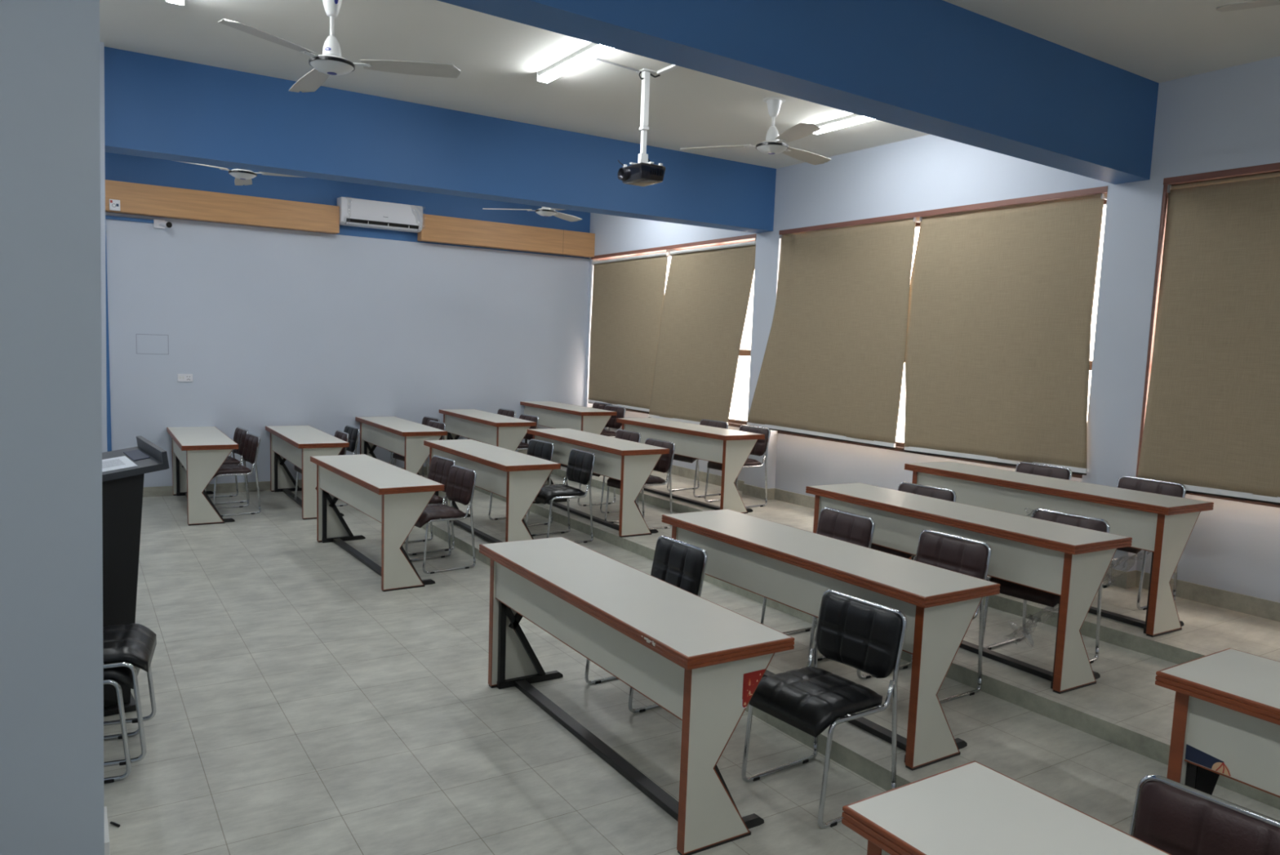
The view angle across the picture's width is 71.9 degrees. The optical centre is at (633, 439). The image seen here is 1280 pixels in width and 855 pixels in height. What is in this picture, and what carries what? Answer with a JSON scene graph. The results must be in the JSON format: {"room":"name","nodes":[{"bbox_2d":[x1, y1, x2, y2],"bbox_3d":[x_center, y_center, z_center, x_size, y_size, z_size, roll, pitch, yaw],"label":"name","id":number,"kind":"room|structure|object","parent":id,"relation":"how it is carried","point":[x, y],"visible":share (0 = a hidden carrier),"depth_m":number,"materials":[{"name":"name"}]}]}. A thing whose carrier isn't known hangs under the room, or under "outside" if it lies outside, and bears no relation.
{"room":"classroom","nodes":[
{"label":"classroom","id":0,"kind":"room"},
{"bbox_2d":[0,0,104,854],"bbox_3d":[-2.948,-0.354,2.122,2.930,3.672,0.240,-2,7,-33],"label":"wall pier","id":1,"kind":"object","parent":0,"point":[51,668],"visible":1,"depth_m":2.75,"materials":[{"name":"paint"}]},
{"bbox_2d":[103,805,110,854],"bbox_3d":[-1.837,1.383,3.071,0.016,0.100,0.265,-2,7,-33],"label":"baseboard","id":2,"kind":"object","parent":1,"relation":"attached to","point":[107,851],"visible":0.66,"depth_m":2.99,"materials":[{"name":"white ceramic"}]},
{"bbox_2d":[99,41,106,452],"bbox_3d":[-3.948,-0.787,5.923,0.752,3.672,0.360,-2,7,-33],"label":"wall","id":3,"kind":"structure","parent":0,"point":[101,44],"depth_m":5.90,"materials":[{"name":"paint"}]},
{"bbox_2d":[105,152,590,487],"bbox_3d":[-3.443,-1.272,10.735,7.400,3.672,0.200,-2,7,-33],"label":"wall","id":4,"kind":"structure","parent":0,"point":[271,326],"depth_m":10.44,"materials":[{"name":"paint"}]},
{"bbox_2d":[104,151,153,451],"bbox_3d":[-5.344,-1.253,9.386,0.495,3.564,0.020,-2,7,-33],"label":"trim","id":5,"kind":"structure","parent":4,"relation":"attached to","point":[106,154],"depth_m":9.29,"materials":[{"name":"blue paint"}]},
{"bbox_2d":[136,333,168,354],"bbox_3d":[-5.190,-1.031,9.523,0.308,0.214,0.003,-2,7,-33],"label":"trim","id":6,"kind":"structure","parent":4,"relation":"attached to","point":[136,334],"depth_m":9.51,"materials":[{"name":"grey"}]},
{"bbox_2d":[153,218,172,229],"bbox_3d":[-5.006,-2.299,9.383,0.206,0.095,0.105,6,7,37],"label":"security camera","id":7,"kind":"object","parent":4,"relation":"attached to","point":[157,224],"visible":1,"depth_m":9.39,"materials":[{"name":"white plastic"}]},
{"bbox_2d":[177,373,192,381],"bbox_3d":[-4.938,-0.685,9.722,0.150,0.086,0.014,-2,7,-33],"label":"wall socket","id":8,"kind":"object","parent":4,"relation":"attached to","point":[181,377],"visible":1,"depth_m":9.72,"materials":[{"name":"white plastic"}]},
{"bbox_2d":[105,179,339,234],"bbox_3d":[-4.796,-2.532,9.498,3.156,0.306,0.148,-2,7,-33],"label":"wood panel","id":9,"kind":"object","parent":4,"relation":"attached to","point":[141,199],"visible":0.56,"depth_m":9.61,"materials":[{"name":"brown wood"}]},
{"bbox_2d":[109,199,119,211],"bbox_3d":[-5.328,-2.411,9.065,0.096,0.108,0.032,-2,7,-33],"label":"power outlet","id":10,"kind":"object","parent":9,"relation":"attached to","point":[114,205],"visible":1,"depth_m":9.05,"materials":[{"name":"white plastic"}]},
{"bbox_2d":[142,449,527,497],"bbox_3d":[-3.512,0.379,10.774,6.640,0.378,0.012,-2,7,-33],"label":"baseboard","id":11,"kind":"structure","parent":4,"relation":"attached to","point":[162,491],"depth_m":10.07,"materials":[{"name":"tile"}]},
{"bbox_2d":[337,196,422,232],"bbox_3d":[-3.014,-2.692,10.569,0.997,0.311,0.234,-2,7,-33],"label":"air conditioner","id":12,"kind":"object","parent":4,"relation":"attached to","point":[355,212],"visible":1,"depth_m":10.48,"materials":[{"name":"white plastic"}]},
{"bbox_2d":[345,217,418,231],"bbox_3d":[-2.992,-2.564,10.531,0.865,0.067,0.068,-2,7,-33],"label":"outlet","id":13,"kind":"object","parent":12,"relation":"attached to","point":[381,223],"depth_m":10.53,"materials":[{"name":"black plastic"}]},
{"bbox_2d":[417,213,595,257],"bbox_3d":[-1.603,-2.650,11.531,2.450,0.315,0.148,-2,7,-33],"label":"wood panel","id":14,"kind":"object","parent":4,"relation":"attached to","point":[435,228],"visible":0.88,"depth_m":11.41,"materials":[{"name":"brown wood"}]},
{"bbox_2d":[103,490,886,854],"bbox_3d":[-0.726,1.368,4.648,9.300,0.120,13.868,-2,7,-33],"label":"floor","id":15,"kind":"structure","parent":0,"point":[304,706],"depth_m":4.11,"materials":[{"name":"tile"}]},
{"bbox_2d":[110,820,119,826],"bbox_3d":[-1.901,1.408,3.237,0.047,0.009,0.009,5,7,26],"label":"cap","id":16,"kind":"object","parent":15,"relation":"on","point":[111,821],"visible":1,"depth_m":3.23,"materials":[{"name":"black plastic"}]},
{"bbox_2d":[103,662,139,782],"bbox_3d":[-2.314,0.962,3.640,0.475,0.785,0.450,-1,7,-24],"label":"chair","id":17,"kind":"object","parent":15,"relation":"on","point":[113,676],"visible":0.11,"depth_m":3.54,"materials":[{"name":"silver metal"}]},
{"bbox_2d":[102,622,156,766],"bbox_3d":[-2.271,0.901,3.672,0.475,0.785,0.450,-1,7,-24],"label":"chair","id":18,"kind":"object","parent":17,"relation":"on","point":[128,646],"visible":0.26,"depth_m":3.61,"materials":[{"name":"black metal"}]},
{"bbox_2d":[102,435,168,716],"bbox_3d":[-2.672,0.647,4.293,0.637,1.250,0.730,-3,8,-37],"label":"lectern","id":19,"kind":"object","parent":15,"relation":"on","point":[122,488],"visible":0.13,"depth_m":4.14,"materials":[{"name":"black wood"}]},
{"bbox_2d":[102,455,137,471],"bbox_3d":[-2.557,0.128,4.193,0.295,0.049,0.420,-3,8,-37],"label":"paper sheet","id":20,"kind":"object","parent":19,"relation":"on","point":[120,462],"visible":0.37,"depth_m":4.21,"materials":[{"name":"white paper"}]},
{"bbox_2d":[123,448,150,460],"bbox_3d":[-2.487,0.075,4.416,0.070,0.015,0.340,-3,8,-37],"label":"folder","id":21,"kind":"object","parent":19,"relation":"on","point":[135,455],"visible":1,"depth_m":4.40,"materials":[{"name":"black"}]},
{"bbox_2d":[166,426,238,525],"bbox_3d":[-4.469,0.327,9.107,0.485,0.760,1.885,-2,7,-32],"label":"student desk","id":22,"kind":"object","parent":15,"relation":"on","point":[198,453],"visible":1,"depth_m":8.36,"materials":[{"name":"laminate"}]},
{"bbox_2d":[204,426,249,504],"bbox_3d":[-4.459,0.269,9.538,0.475,0.785,0.450,-3,8,-38],"label":"chair","id":23,"kind":"object","parent":15,"relation":"on","point":[240,433],"visible":0.49,"depth_m":9.54,"materials":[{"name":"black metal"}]},
{"bbox_2d":[204,432,261,516],"bbox_3d":[-4.089,0.343,8.960,0.475,0.785,0.450,-3,8,-38],"label":"chair","id":24,"kind":"object","parent":15,"relation":"on","point":[251,442],"visible":0.86,"depth_m":8.91,"materials":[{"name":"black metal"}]},
{"bbox_2d":[265,425,349,519],"bbox_3d":[-3.564,0.311,9.558,0.485,0.760,1.885,-2,7,-32],"label":"student desk","id":25,"kind":"object","parent":15,"relation":"on","point":[295,444],"visible":0.81,"depth_m":9.16,"materials":[{"name":"white laminate"}]},
{"bbox_2d":[294,430,348,506],"bbox_3d":[-3.379,0.306,9.556,0.475,0.785,0.450,-2,7,-34],"label":"chair","id":26,"kind":"object","parent":15,"relation":"on","point":[342,435],"visible":0.2,"depth_m":9.53,"materials":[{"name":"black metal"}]},
{"bbox_2d":[343,424,359,454],"bbox_3d":[-3.454,0.240,10.156,0.475,0.785,0.450,-3,8,-37],"label":"chair","id":27,"kind":"object","parent":15,"relation":"on","point":[353,432],"visible":0.27,"depth_m":10.13,"materials":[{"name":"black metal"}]},
{"bbox_2d":[310,453,444,591],"bbox_3d":[-2.128,0.613,7.155,0.485,0.760,1.885,-2,7,-34],"label":"student desk","id":28,"kind":"object","parent":15,"relation":"on","point":[393,495],"visible":1,"depth_m":6.63,"materials":[{"name":"white laminate"}]},
{"bbox_2d":[403,455,455,555],"bbox_3d":[-1.862,0.554,7.692,0.475,0.785,0.450,-3,8,-38],"label":"chair","id":29,"kind":"object","parent":15,"relation":"on","point":[439,468],"visible":0.39,"depth_m":7.70,"materials":[{"name":"brown leather"}]},
{"bbox_2d":[402,464,476,573],"bbox_3d":[-1.577,0.624,7.119,0.475,0.785,0.450,-3,8,-38],"label":"chair","id":30,"kind":"object","parent":15,"relation":"on","point":[461,481],"visible":0.91,"depth_m":7.08,"materials":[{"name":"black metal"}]},
{"bbox_2d":[479,536,794,854],"bbox_3d":[-0.117,1.016,3.981,0.486,0.760,1.885,-2,7,-32],"label":"student desk","id":31,"kind":"object","parent":15,"relation":"on","point":[703,661],"visible":1,"depth_m":3.51,"materials":[{"name":"white laminate"}]},
{"bbox_2d":[743,672,760,705],"bbox_3d":[0.438,0.916,3.246,0.075,0.109,0.001,-2,7,-32],"label":"print","id":32,"kind":"object","parent":31,"relation":"attached to","point":[751,680],"depth_m":3.24,"materials":[{"name":"red"}]},
{"bbox_2d":[584,535,707,712],"bbox_3d":[0.061,0.941,4.639,0.475,0.785,0.450,-2,7,-34],"label":"chair","id":33,"kind":"object","parent":15,"relation":"on","point":[681,564],"visible":0.34,"depth_m":4.67,"materials":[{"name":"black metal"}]},
{"bbox_2d":[741,589,906,827],"bbox_3d":[0.778,1.072,3.633,0.475,0.785,0.450,-2,7,-36],"label":"chair","id":34,"kind":"object","parent":15,"relation":"on","point":[866,636],"visible":0.97,"depth_m":3.60,"materials":[{"name":"black leather"}]},
{"bbox_2d":[420,475,1279,833],"bbox_3d":[1.657,1.189,6.154,3.655,0.090,13.468,-2,7,-33],"label":"platform","id":35,"kind":"object","parent":15,"relation":"on","point":[1100,778],"depth_m":4.05,"materials":[{"name":"tile"}]},
{"bbox_2d":[355,416,447,475],"bbox_3d":[-2.702,0.191,10.133,0.485,0.760,1.885,-2,7,-32],"label":"student desk","id":36,"kind":"object","parent":35,"relation":"on","point":[404,437],"visible":0.52,"depth_m":9.64,"materials":[{"name":"white laminate"}]},
{"bbox_2d":[389,415,439,476],"bbox_3d":[-2.660,0.120,10.709,0.475,0.785,0.450,-3,8,-38],"label":"chair","id":37,"kind":"object","parent":35,"relation":"on","point":[426,420],"visible":0.09,"depth_m":10.84,"materials":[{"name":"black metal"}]},
{"bbox_2d":[392,420,445,475],"bbox_3d":[-2.467,0.185,10.149,0.475,0.785,0.450,-3,8,-37],"label":"chair","id":38,"kind":"object","parent":35,"relation":"on","point":[440,425],"visible":0.14,"depth_m":10.15,"materials":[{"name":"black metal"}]},
{"bbox_2d":[423,439,560,542],"bbox_3d":[-1.318,0.476,7.872,0.485,0.760,1.885,-2,7,-33],"label":"student desk","id":39,"kind":"object","parent":35,"relation":"on","point":[517,477],"visible":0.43,"depth_m":7.21,"materials":[{"name":"white laminate"}]},
{"bbox_2d":[488,438,554,526],"bbox_3d":[-1.082,0.406,8.508,0.475,0.785,0.450,-3,8,-38],"label":"chair","id":40,"kind":"object","parent":35,"relation":"on","point":[544,450],"visible":0.29,"depth_m":8.55,"materials":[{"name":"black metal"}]},
{"bbox_2d":[525,448,595,542],"bbox_3d":[-0.653,0.493,7.817,0.475,0.785,0.450,-2,7,-33],"label":"chair","id":41,"kind":"object","parent":35,"relation":"on","point":[580,465],"visible":0.88,"depth_m":7.76,"materials":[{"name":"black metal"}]},
{"bbox_2d":[760,506,875,660],"bbox_3d":[1.078,0.827,5.206,0.475,0.785,0.450,-2,7,-32],"label":"chair","id":42,"kind":"object","parent":35,"relation":"on","point":[857,529],"visible":0.23,"depth_m":5.25,"materials":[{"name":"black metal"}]},
{"bbox_2d":[662,508,999,770],"bbox_3d":[0.862,0.905,4.510,0.485,0.760,1.885,-2,7,-32],"label":"student desk","id":43,"kind":"object","parent":35,"relation":"on","point":[792,566],"visible":0.68,"depth_m":4.00,"materials":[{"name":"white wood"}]},
{"bbox_2d":[474,474,1279,808],"bbox_3d":[2.136,1.085,6.448,2.525,0.090,13.468,-2,7,-33],"label":"platform","id":44,"kind":"object","parent":35,"relation":"on","point":[1126,708],"visible":0.11,"depth_m":4.68,"materials":[{"name":"tile"}]},
{"bbox_2d":[439,408,536,450],"bbox_3d":[-1.796,0.084,10.600,0.485,0.760,1.885,-2,7,-31],"label":"student desk","id":45,"kind":"object","parent":44,"relation":"on","point":[503,431],"visible":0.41,"depth_m":10.15,"materials":[{"name":"white laminate"}]},
{"bbox_2d":[467,408,515,439],"bbox_3d":[-1.814,0.004,11.237,0.475,0.785,0.450,-3,8,-37],"label":"chair","id":46,"kind":"object","parent":44,"relation":"on","point":[508,412],"visible":0.11,"depth_m":11.29,"materials":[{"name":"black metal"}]},
{"bbox_2d":[516,413,538,452],"bbox_3d":[-1.432,0.103,10.420,0.475,0.785,0.450,-2,7,-36],"label":"chair","id":47,"kind":"object","parent":44,"relation":"on","point":[522,446],"visible":0.23,"depth_m":10.38,"materials":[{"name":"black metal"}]},
{"bbox_2d":[527,427,669,537],"bbox_3d":[-0.401,0.361,8.419,0.485,0.760,1.885,-2,7,-32],"label":"student desk","id":48,"kind":"object","parent":44,"relation":"on","point":[632,463],"visible":0.74,"depth_m":7.72,"materials":[{"name":"white laminate"}]},
{"bbox_2d":[577,429,640,513],"bbox_3d":[-0.246,0.304,8.902,0.475,0.785,0.450,-2,7,-34],"label":"chair","id":49,"kind":"object","parent":44,"relation":"on","point":[628,435],"visible":0.17,"depth_m":8.93,"materials":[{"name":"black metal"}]},
{"bbox_2d":[604,438,675,528],"bbox_3d":[0.057,0.399,8.091,0.475,0.785,0.450,-2,7,-36],"label":"chair","id":50,"kind":"object","parent":44,"relation":"on","point":[664,463],"visible":0.4,"depth_m":8.04,"materials":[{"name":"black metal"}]},
{"bbox_2d":[871,481,956,559],"bbox_3d":[1.761,0.702,5.769,0.475,0.785,0.450,-3,8,-37],"label":"chair","id":51,"kind":"object","parent":44,"relation":"on","point":[950,495],"visible":0.06,"depth_m":5.78,"materials":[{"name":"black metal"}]},
{"bbox_2d":[551,466,1279,663],"bbox_3d":[2.620,0.980,6.745,1.385,0.090,13.468,-2,7,-33],"label":"platform","id":52,"kind":"object","parent":44,"relation":"on","point":[1206,628],"depth_m":5.51,"materials":[{"name":"tile"}]},
{"bbox_2d":[520,401,617,467],"bbox_3d":[-0.906,-0.058,11.388,0.485,0.760,1.885,-2,7,-31],"label":"student desk","id":53,"kind":"object","parent":52,"relation":"on","point":[554,415],"visible":0.41,"depth_m":10.92,"materials":[{"name":"white laminate"}]},
{"bbox_2d":[592,401,612,431],"bbox_3d":[-0.602,-0.101,11.787,0.475,0.785,0.450,-3,8,-37],"label":"chair","id":54,"kind":"object","parent":52,"relation":"on","point":[596,405],"visible":0.09,"depth_m":11.88,"materials":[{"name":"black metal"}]},
{"bbox_2d":[600,404,626,437],"bbox_3d":[-0.421,-0.040,11.265,0.475,0.785,0.450,-3,8,-37],"label":"chair","id":55,"kind":"object","parent":52,"relation":"on","point":[611,423],"visible":0.42,"depth_m":11.26,"materials":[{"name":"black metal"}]},
{"bbox_2d":[616,417,764,513],"bbox_3d":[0.520,0.233,9.092,0.485,0.760,1.885,-2,7,-33],"label":"student desk","id":56,"kind":"object","parent":52,"relation":"on","point":[731,448],"visible":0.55,"depth_m":8.50,"materials":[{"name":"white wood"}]},
{"bbox_2d":[666,418,728,497],"bbox_3d":[0.689,0.184,9.497,0.475,0.785,0.450,-3,8,-37],"label":"chair","id":57,"kind":"object","parent":52,"relation":"on","point":[719,424],"visible":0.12,"depth_m":9.45,"materials":[{"name":"silver metal"}]},
{"bbox_2d":[704,424,770,507],"bbox_3d":[1.045,0.260,8.887,0.475,0.785,0.450,-2,7,-36],"label":"chair","id":58,"kind":"object","parent":52,"relation":"on","point":[761,446],"visible":0.38,"depth_m":8.84,"materials":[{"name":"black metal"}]},
{"bbox_2d":[1015,461,1072,479],"bbox_3d":[2.844,0.578,6.462,0.475,0.785,0.450,-2,7,-33],"label":"chair","id":59,"kind":"object","parent":52,"relation":"on","point":[1059,472],"visible":0.12,"depth_m":6.52,"materials":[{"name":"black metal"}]},
{"bbox_2d":[904,461,1213,636],"bbox_3d":[2.677,0.647,5.860,0.485,0.760,1.885,-2,7,-31],"label":"student desk","id":60,"kind":"object","parent":52,"relation":"on","point":[1162,525],"visible":0.79,"depth_m":5.29,"materials":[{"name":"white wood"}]},
{"bbox_2d":[1102,475,1186,609],"bbox_3d":[3.266,0.659,5.823,0.475,0.785,0.450,-2,7,-33],"label":"chair","id":61,"kind":"object","parent":52,"relation":"on","point":[1148,485],"visible":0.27,"depth_m":5.81,"materials":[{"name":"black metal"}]},
{"bbox_2d":[805,482,1132,693],"bbox_3d":[1.821,0.777,5.188,0.485,0.760,1.885,-2,7,-31],"label":"student desk","id":62,"kind":"object","parent":44,"relation":"on","point":[1071,562],"visible":0.66,"depth_m":4.59,"materials":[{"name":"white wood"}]},
{"bbox_2d":[982,508,1110,662],"bbox_3d":[2.258,0.808,4.894,0.475,0.791,0.488,-2,7,-36],"label":"chair","id":63,"kind":"object","parent":44,"relation":"on","point":[1014,589],"visible":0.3,"depth_m":4.85,"materials":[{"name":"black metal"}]},
{"bbox_2d":[857,528,991,703],"bbox_3d":[1.512,0.905,4.609,0.475,0.785,0.450,-2,7,-34],"label":"chair","id":64,"kind":"object","parent":35,"relation":"on","point":[970,557],"visible":0.38,"depth_m":4.63,"materials":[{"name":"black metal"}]},
{"bbox_2d":[1155,647,1279,797],"bbox_3d":[2.351,1.202,2.173,0.485,0.760,1.885,-2,7,-33],"label":"student desk","id":65,"kind":"object","parent":35,"relation":"on","point":[1226,721],"visible":0.88,"depth_m":2.71,"materials":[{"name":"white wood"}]},
{"bbox_2d":[841,760,1171,854],"bbox_3d":[1.185,1.327,1.446,0.485,0.760,1.885,-2,7,-32],"label":"student desk","id":66,"kind":"object","parent":15,"relation":"on","point":[972,807],"visible":1,"depth_m":2.02,"materials":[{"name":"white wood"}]},
{"bbox_2d":[1128,773,1279,854],"bbox_3d":[1.234,1.260,1.986,0.475,0.785,0.450,-2,7,-36],"label":"chair","id":67,"kind":"object","parent":15,"relation":"on","point":[1174,817],"visible":0.96,"depth_m":2.13,"materials":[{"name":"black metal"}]},
{"bbox_2d":[99,0,1279,168],"bbox_3d":[-0.550,-2.417,4.279,9.400,0.150,13.868,-2,7,-33],"label":"ceiling","id":68,"kind":"structure","parent":0,"point":[498,60],"depth_m":5.69,"materials":[{"name":"paint"}]},
{"bbox_2d":[165,0,184,5],"bbox_3d":[-2.221,-2.383,4.390,0.092,0.060,1.200,-2,7,-33],"label":"tube light","id":69,"kind":"object","parent":68,"relation":"attached to","point":[181,2],"visible":1,"depth_m":4.87,"materials":[{"name":"white plastic"}]},
{"bbox_2d":[175,160,302,185],"bbox_3d":[-3.686,-2.616,8.000,1.237,0.448,1.106,7,7,37],"label":"ceiling fan","id":70,"kind":"object","parent":68,"relation":"hanging from","point":[242,176],"visible":0.58,"depth_m":8.10,"materials":[{"name":"white metal"}]},
{"bbox_2d":[217,0,460,93],"bbox_3d":[-1.723,-2.216,4.715,1.237,0.424,1.106,5,7,26],"label":"ceiling fan","id":71,"kind":"object","parent":68,"relation":"hanging from","point":[331,62],"visible":1,"depth_m":4.83,"materials":[{"name":"white metal"}]},
{"bbox_2d":[104,46,776,233],"bbox_3d":[-1.133,-2.383,7.560,5.941,0.642,0.258,-2,7,-32],"label":"ceiling beam","id":72,"kind":"structure","parent":68,"relation":"attached to","point":[156,107],"depth_m":6.96,"materials":[{"name":"blue paint"}]},
{"bbox_2d":[482,206,582,222],"bbox_3d":[-1.111,-2.712,9.787,1.106,0.448,1.237,2,6,-3],"label":"ceiling fan","id":73,"kind":"object","parent":68,"relation":"hanging from","point":[544,211],"visible":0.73,"depth_m":9.77,"materials":[{"name":"white metal"}]},
{"bbox_2d":[536,43,613,83],"bbox_3d":[-0.307,-2.442,5.610,0.092,0.060,1.200,-2,7,-33],"label":"tube light","id":74,"kind":"object","parent":68,"relation":"attached to","point":[592,51],"visible":0.59,"depth_m":5.71,"materials":[{"name":"white plastic"}]},
{"bbox_2d":[594,57,639,71],"bbox_3d":[-0.134,-2.483,5.829,0.433,0.010,0.012,-3,8,-39],"label":"cable","id":75,"kind":"object","parent":68,"relation":"attached to","point":[597,59],"visible":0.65,"depth_m":5.84,"materials":[{"name":"grey plastic"}]},
{"bbox_2d":[617,68,666,186],"bbox_3d":[0.066,-2.129,6.014,0.242,0.740,0.270,-2,7,-33],"label":"projector","id":76,"kind":"object","parent":68,"relation":"hanging from","point":[643,173],"visible":1,"depth_m":5.99,"materials":[{"name":"white metal"}]},
{"bbox_2d":[651,168,662,175],"bbox_3d":[0.157,-1.808,5.953,0.088,0.040,0.002,-2,7,-33],"label":"vent","id":77,"kind":"object","parent":76,"relation":"attached to","point":[655,171],"depth_m":5.96,"materials":[{"name":"black plastic"}]},
{"bbox_2d":[657,64,679,75],"bbox_3d":[0.611,-2.400,5.302,0.035,0.016,1.630,-2,7,-33],"label":"tube light","id":78,"kind":"object","parent":68,"relation":"attached to","point":[672,67],"visible":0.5,"depth_m":5.88,"materials":[{"name":"white plastic"}]},
{"bbox_2d":[680,97,831,164],"bbox_3d":[1.071,-2.314,6.434,1.237,0.388,1.106,1,6,-14],"label":"ceiling fan","id":79,"kind":"object","parent":68,"relation":"hanging from","point":[772,145],"visible":1,"depth_m":6.54,"materials":[{"name":"white metal"}]},
{"bbox_2d":[436,0,1159,184],"bbox_3d":[-0.241,-1.944,3.576,8.744,0.624,0.236,-2,7,-33],"label":"ceiling beam","id":80,"kind":"structure","parent":68,"relation":"attached to","point":[942,68],"depth_m":4.55,"materials":[{"name":"blue paint"}]},
{"bbox_2d":[812,114,874,134],"bbox_3d":[1.810,-2.489,6.771,0.092,0.060,1.200,-2,7,-33],"label":"tube light","id":81,"kind":"object","parent":68,"relation":"attached to","point":[853,119],"visible":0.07,"depth_m":6.98,"materials":[{"name":"white plastic"}]},
{"bbox_2d":[1215,0,1279,12],"bbox_3d":[2.969,-1.929,3.483,1.106,0.408,1.237,5,7,25],"label":"ceiling fan","id":82,"kind":"object","parent":68,"relation":"hanging from","point":[1259,3],"visible":1,"depth_m":3.70,"materials":[{"name":"white metal"}]},
{"bbox_2d":[584,56,1279,602],"bbox_3d":[3.126,-0.635,6.864,0.400,3.672,13.468,-2,7,-33],"label":"wall","id":83,"kind":"structure","parent":0,"point":[1227,118],"depth_m":6.22,"materials":[{"name":"paint"}]},
{"bbox_2d":[591,233,756,426],"bbox_3d":[0.446,-1.327,10.937,0.304,2.074,3.490,-2,7,-33],"label":"window","id":84,"kind":"structure","parent":83,"relation":"in","point":[731,422],"depth_m":10.23,"materials":[{"name":"brown wood"}]},
{"bbox_2d":[587,249,671,413],"bbox_3d":[-0.100,-1.405,11.569,0.124,2.004,1.810,-2,7,-33],"label":"roller blind","id":85,"kind":"object","parent":84,"relation":"attached to","point":[628,292],"visible":0.95,"depth_m":11.53,"materials":[{"name":"beige fabric"}]},
{"bbox_2d":[648,238,755,428],"bbox_3d":[0.766,-1.198,10.183,0.164,2.065,1.817,-2,7,-33],"label":"roller blind","id":86,"kind":"object","parent":84,"relation":"attached to","point":[708,289],"visible":0.98,"depth_m":10.13,"materials":[{"name":"beige fabric"}]},
{"bbox_2d":[777,186,1107,478],"bbox_3d":[2.486,-0.923,7.756,0.304,2.074,3.390,-2,7,-33],"label":"window","id":87,"kind":"structure","parent":83,"relation":"in","point":[900,446],"depth_m":7.29,"materials":[{"name":"brown wood"}]},
{"bbox_2d":[746,217,920,448],"bbox_3d":[1.839,-1.026,8.492,0.144,2.015,2.014,-2,7,-33],"label":"roller blind","id":88,"kind":"object","parent":87,"relation":"attached to","point":[832,367],"visible":1,"depth_m":8.29,"materials":[{"name":"beige fabric"}]},
{"bbox_2d":[903,193,1106,475],"bbox_3d":[2.848,-0.824,6.953,0.146,2.027,1.734,-2,7,-33],"label":"roller blind","id":89,"kind":"object","parent":87,"relation":"attached to","point":[997,348],"visible":1,"depth_m":6.86,"materials":[{"name":"beige fabric"}]},
{"bbox_2d":[666,464,1279,621],"bbox_3d":[2.953,0.869,6.937,0.132,0.115,13.456,-2,7,-33],"label":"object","id":90,"kind":"structure","parent":83,"relation":"attached to","point":[1261,607],"depth_m":6.10,"materials":[{"name":"tile"}]},
{"bbox_2d":[1135,162,1279,507],"bbox_3d":[4.519,-0.519,4.587,0.304,2.074,3.435,-2,7,-33],"label":"window","id":91,"kind":"structure","parent":83,"relation":"in","point":[1273,167],"depth_m":5.85,"materials":[{"name":"brown wood"}]},
{"bbox_2d":[1137,171,1279,505],"bbox_3d":[3.966,-0.596,5.226,0.129,2.011,1.714,-2,7,-33],"label":"roller blind","id":92,"kind":"object","parent":91,"relation":"attached to","point":[1211,426],"visible":1,"depth_m":5.59,"materials":[{"name":"beige fabric"}]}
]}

